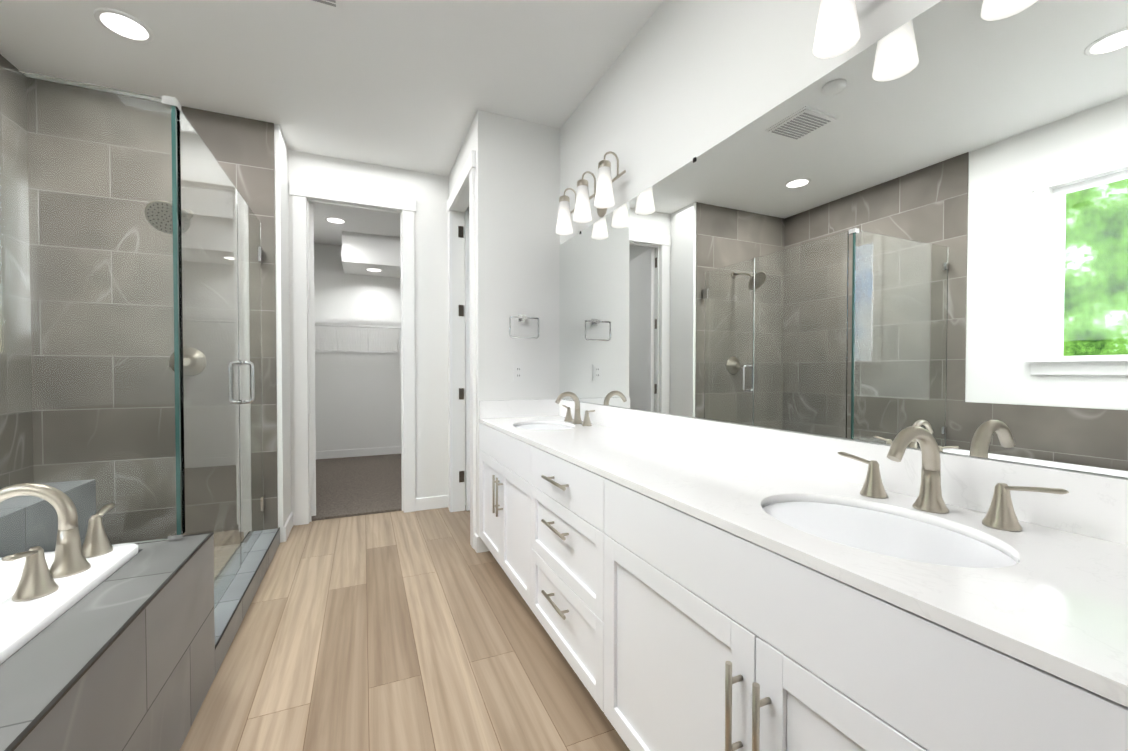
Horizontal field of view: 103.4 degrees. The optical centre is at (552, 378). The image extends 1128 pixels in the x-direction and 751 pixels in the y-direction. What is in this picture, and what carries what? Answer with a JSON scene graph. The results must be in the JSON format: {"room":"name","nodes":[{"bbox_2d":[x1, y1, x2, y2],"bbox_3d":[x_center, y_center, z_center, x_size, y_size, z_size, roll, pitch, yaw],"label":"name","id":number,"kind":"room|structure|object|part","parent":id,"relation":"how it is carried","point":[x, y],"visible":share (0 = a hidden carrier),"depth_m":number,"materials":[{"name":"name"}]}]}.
{"room":"bathroom","nodes":[
{"label":"bathroom","id":0,"kind":"room"},
{"bbox_2d":[282,134,290,520],"bbox_3d":[-1.916,-0.286,3.118,0.100,2.740,0.252,0,1,-23],"label":"wall","id":1,"kind":"structure","parent":0,"point":[286,330],"depth_m":3.13,"materials":[{"name":"white paint"}]},
{"bbox_2d":[283,495,478,552],"bbox_3d":[-0.645,1.055,1.743,1.151,0.100,3.815,0,1,-23],"label":"baseboard","id":2,"kind":"structure","parent":1,"relation":"attached to","point":[428,503],"depth_m":3.62,"materials":[{"name":"white paint"}]},
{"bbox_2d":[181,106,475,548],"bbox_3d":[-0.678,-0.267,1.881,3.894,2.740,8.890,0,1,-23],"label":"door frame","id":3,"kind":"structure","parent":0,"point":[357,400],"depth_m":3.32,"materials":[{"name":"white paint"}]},
{"bbox_3d":[-1.500,-0.178,3.420,0.881,2.515,0.026,0,1,-23],"label":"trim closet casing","id":4,"kind":"part","parent":3,"relation":"part of","materials":[{"name":"white paint"}]},
{"bbox_2d":[315,318,400,353],"bbox_3d":[-1.815,-0.522,5.895,2.630,0.386,0.404,0,1,-23],"label":"wire closet shelf","id":5,"kind":"object","parent":3,"relation":"attached to","point":[352,322],"visible":0.38,"depth_m":5.56,"materials":[{"name":"white metal"}]},
{"bbox_3d":[-0.671,-0.175,3.227,0.026,2.515,0.920,0,1,-23],"label":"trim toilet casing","id":6,"kind":"part","parent":3,"relation":"part of","materials":[{"name":"white paint"}]},
{"bbox_2d":[0,0,663,245],"bbox_3d":[-0.678,-1.662,1.859,3.894,0.050,8.890,0,1,-23],"label":"ceiling","id":7,"kind":"structure","parent":0,"point":[413,85],"depth_m":2.31,"materials":[{"name":"white paint"}]},
{"bbox_2d":[93,8,153,41],"bbox_3d":[-1.987,-1.636,2.070,0.204,0.008,0.204,0,1,-23],"label":"recessed light","id":8,"kind":"object","parent":7,"relation":"in","point":[123,25],"visible":1,"depth_m":2.06,"materials":[{"name":"white plastic"}]},
{"bbox_2d":[308,0,343,9],"bbox_3d":[-1.006,-1.626,1.780,0.300,0.018,0.300,0,1,-23],"label":"ceiling vent","id":9,"kind":"object","parent":7,"relation":"in","point":[337,4],"visible":0.93,"depth_m":1.93,"materials":[{"name":"white plastic"}]},
{"bbox_2d":[325,217,345,223],"bbox_3d":[-2.304,-1.677,4.738,0.204,0.008,0.204,0,1,-23],"label":"recessed light","id":10,"kind":"object","parent":7,"relation":"in","point":[337,220],"visible":1,"depth_m":4.73,"materials":[{"name":"white plastic"}]},
{"bbox_2d":[342,231,399,277],"bbox_3d":[-1.543,-1.523,5.840,2.180,0.349,0.690,0,1,-23],"label":"soffit","id":11,"kind":"structure","parent":0,"point":[361,252],"depth_m":5.25,"materials":[{"name":"white paint"}]},
{"bbox_2d":[365,268,382,271],"bbox_3d":[-2.207,-1.339,5.512,0.204,0.008,0.204,0,1,-23],"label":"recessed light","id":12,"kind":"object","parent":11,"relation":"attached to","point":[374,269],"visible":1,"depth_m":5.48,"materials":[{"name":"white plastic"}]},
{"bbox_2d":[288,150,468,521],"bbox_3d":[-0.856,-0.296,3.760,2.554,2.740,0.100,0,1,-23],"label":"wall","id":13,"kind":"structure","parent":0,"point":[428,192],"depth_m":3.62,"materials":[{"name":"white paint"}]},
{"bbox_2d":[309,204,315,515],"bbox_3d":[-2.003,-0.137,3.661,0.046,2.385,0.720,-1,1,-32],"label":"closet door","id":14,"kind":"structure","parent":13,"relation":"in","point":[312,360],"depth_m":3.41,"materials":[{"name":"white paint"}]},
{"bbox_2d":[307,199,402,521],"bbox_3d":[-1.520,-0.127,3.467,0.671,2.410,0.015,0,1,-23],"label":"trim","id":15,"kind":"structure","parent":13,"relation":"attached to","point":[308,277],"depth_m":3.36,"materials":[{"name":"white paint"}]},
{"bbox_2d":[179,454,629,750],"bbox_3d":[-0.678,1.119,1.903,3.894,0.068,8.890,0,1,-23],"label":"floor","id":16,"kind":"structure","parent":0,"point":[376,618],"depth_m":1.80,"materials":[{"name":"brown wood"}]},
{"bbox_2d":[0,483,214,750],"bbox_3d":[-1.391,0.713,0.479,1.173,0.825,2.037,0,1,-23],"label":"tub deck","id":17,"kind":"object","parent":16,"relation":"on","point":[105,645],"visible":0.98,"depth_m":1.12,"materials":[{"name":"grey tile"}]},
{"bbox_2d":[0,483,137,663],"bbox_3d":[-1.462,0.661,0.549,0.909,0.725,1.703,0,1,-23],"label":"tub","id":18,"kind":"object","parent":17,"relation":"in","point":[38,589],"depth_m":1.21,"materials":[{"name":"white ceramic"}]},
{"bbox_2d":[214,527,279,675],"bbox_3d":[-2.061,0.846,2.060,1.172,0.510,1.392,0,1,-23],"label":"shower base","id":19,"kind":"object","parent":16,"relation":"on","point":[232,607],"visible":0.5,"depth_m":2.11,"materials":[{"name":"grey tile"}]},
{"bbox_2d":[0,67,265,608],"bbox_3d":[-2.065,0.009,2.019,1.143,1.973,1.442,0,1,-23],"label":"glass shower enclosure","id":20,"kind":"object","parent":19,"relation":"on","point":[131,262],"visible":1,"depth_m":1.50,"materials":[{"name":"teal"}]},
{"bbox_3d":[-1.812,-0.196,1.352,1.085,1.532,0.010,0,1,-23],"label":"panel","id":21,"kind":"part","parent":20,"relation":"part of","materials":[{"name":"clear glass"}]},
{"bbox_3d":[-1.752,-0.002,2.589,0.010,1.958,0.578,0,1,-23],"label":"door","id":22,"kind":"part","parent":20,"relation":"part of","materials":[{"name":"clear glass"}]},
{"bbox_2d":[316,446,400,458],"bbox_3d":[-1.891,0.970,6.097,2.650,0.100,0.016,0,1,-23],"label":"baseboard","id":23,"kind":"structure","parent":16,"relation":"on","point":[356,452],"depth_m":5.80,"materials":[{"name":"white paint"}]},
{"bbox_2d":[479,420,1127,750],"bbox_3d":[0.323,0.698,1.591,0.588,0.818,2.780,0,1,-23],"label":"bathroom vanity","id":24,"kind":"object","parent":16,"relation":"on","point":[682,583],"depth_m":0.85,"materials":[{"name":"white wood"}]},
{"bbox_2d":[483,416,1127,691],"bbox_3d":[0.340,0.279,1.591,0.552,0.020,2.780,0,1,-23],"label":"countertop","id":25,"kind":"structure","parent":24,"relation":"on","point":[1063,598],"depth_m":0.72,"materials":[{"name":"white stone"}]},
{"bbox_2d":[519,420,574,427],"bbox_3d":[-0.046,0.348,2.435,0.339,0.167,0.432,0,1,-23],"label":"sink","id":26,"kind":"object","parent":25,"relation":"in","point":[530,423],"depth_m":2.58,"materials":[{"name":"white ceramic"}]},
{"bbox_2d":[555,392,594,423],"bbox_3d":[0.092,0.165,2.491,0.168,0.180,0.400,0,1,-23],"label":"faucet","id":27,"kind":"object","parent":25,"relation":"on","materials":[{"name":"silver metal"}]},
{"bbox_2d":[747,492,1030,571],"bbox_3d":[0.617,0.372,0.870,0.339,0.167,0.432,0,1,-23],"label":"sink","id":28,"kind":"object","parent":25,"relation":"in","point":[935,545],"depth_m":0.87,"materials":[{"name":"white ceramic"}]},
{"bbox_2d":[835,426,1074,531],"bbox_3d":[0.756,0.190,0.926,0.168,0.180,0.400,0,1,-23],"label":"faucet","id":29,"kind":"object","parent":25,"relation":"on","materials":[{"name":"silver metal"}]},
{"bbox_2d":[448,110,493,552],"bbox_3d":[-0.613,-0.288,3.250,0.100,2.740,1.028,0,1,-23],"label":"wall","id":30,"kind":"structure","parent":0,"point":[479,138],"depth_m":2.79,"materials":[{"name":"white paint"}]},
{"bbox_2d":[458,212,469,510],"bbox_3d":[-0.399,-0.133,3.712,0.753,2.395,0.039,0,1,-23],"label":"door","id":31,"kind":"structure","parent":30,"relation":"in","point":[467,326],"depth_m":3.58,"materials":[{"name":"white paint"}]},
{"bbox_2d":[479,400,558,419],"bbox_3d":[-0.197,0.195,2.861,0.548,0.110,0.020,0,1,-23],"label":"backsplash","id":32,"kind":"structure","parent":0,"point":[487,409],"depth_m":2.84,"materials":[{"name":"white stone"}]},
{"bbox_2d":[494,113,559,400],"bbox_3d":[-0.131,-0.283,2.950,0.554,2.740,0.100,0,1,-23],"label":"wall","id":33,"kind":"structure","parent":0,"point":[526,207],"depth_m":2.87,"materials":[{"name":"white paint"}]},
{"bbox_2d":[513,363,523,380],"bbox_3d":[-0.218,-0.037,2.858,0.070,0.114,0.008,0,1,-23],"label":"electrical outlet plate","id":34,"kind":"object","parent":33,"relation":"attached to","point":[518,371],"visible":1,"depth_m":2.85,"materials":[{"name":"white plastic"}]},
{"bbox_2d":[509,315,538,338],"bbox_3d":[-0.186,-0.328,2.838,0.201,0.152,0.062,0,1,-23],"label":"towel ring","id":35,"kind":"object","parent":33,"relation":"attached to","point":[522,318],"visible":1,"depth_m":2.81,"materials":[{"name":"silver metal"}]},
{"bbox_2d":[560,0,1125,477],"bbox_3d":[0.641,-0.264,1.710,0.100,2.740,2.787,0,1,-23],"label":"wall","id":36,"kind":"structure","parent":0,"point":[680,84],"depth_m":1.77,"materials":[{"name":"white paint"}]},
{"bbox_2d":[556,151,625,234],"bbox_3d":[0.196,-0.979,2.398,0.174,0.267,0.610,0,1,-23],"label":"light fixture","id":37,"kind":"object","parent":36,"relation":"attached to","point":[603,194],"visible":1,"depth_m":2.35,"materials":[{"name":"white glass"}]},
{"bbox_2d":[813,0,859,57],"bbox_3d":[0.830,-0.955,0.902,0.174,0.267,0.610,0,1,-23],"label":"light fixture","id":38,"kind":"object","parent":36,"relation":"attached to","point":[837,32],"visible":1,"depth_m":1.08,"materials":[{"name":"white glass"}]},
{"bbox_2d":[559,0,1127,477],"bbox_3d":[0.591,-0.352,1.690,0.006,1.017,2.776,0,1,-23],"label":"mirror glass","id":39,"kind":"object","parent":36,"relation":"attached to","point":[919,220],"visible":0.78,"depth_m":1.07,"materials":[{"name":"silver mirror"}]},
{"bbox_2d":[559,402,1127,543],"bbox_3d":[0.589,0.213,1.684,0.020,0.110,2.759,0,1,-23],"label":"backsplash","id":40,"kind":"structure","parent":36,"relation":"attached to","point":[1100,508],"depth_m":1.19,"materials":[{"name":"white stone"}]},
{"bbox_3d":[-2.295,-0.251,0.886,0.140,2.740,3.562,0,1,-23],"label":"wall","id":41,"kind":"structure","parent":0,"visible":0},
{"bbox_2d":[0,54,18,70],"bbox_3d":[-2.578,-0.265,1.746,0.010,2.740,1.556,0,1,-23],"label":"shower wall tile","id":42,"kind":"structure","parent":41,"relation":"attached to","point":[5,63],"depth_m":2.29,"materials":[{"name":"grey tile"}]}
]}

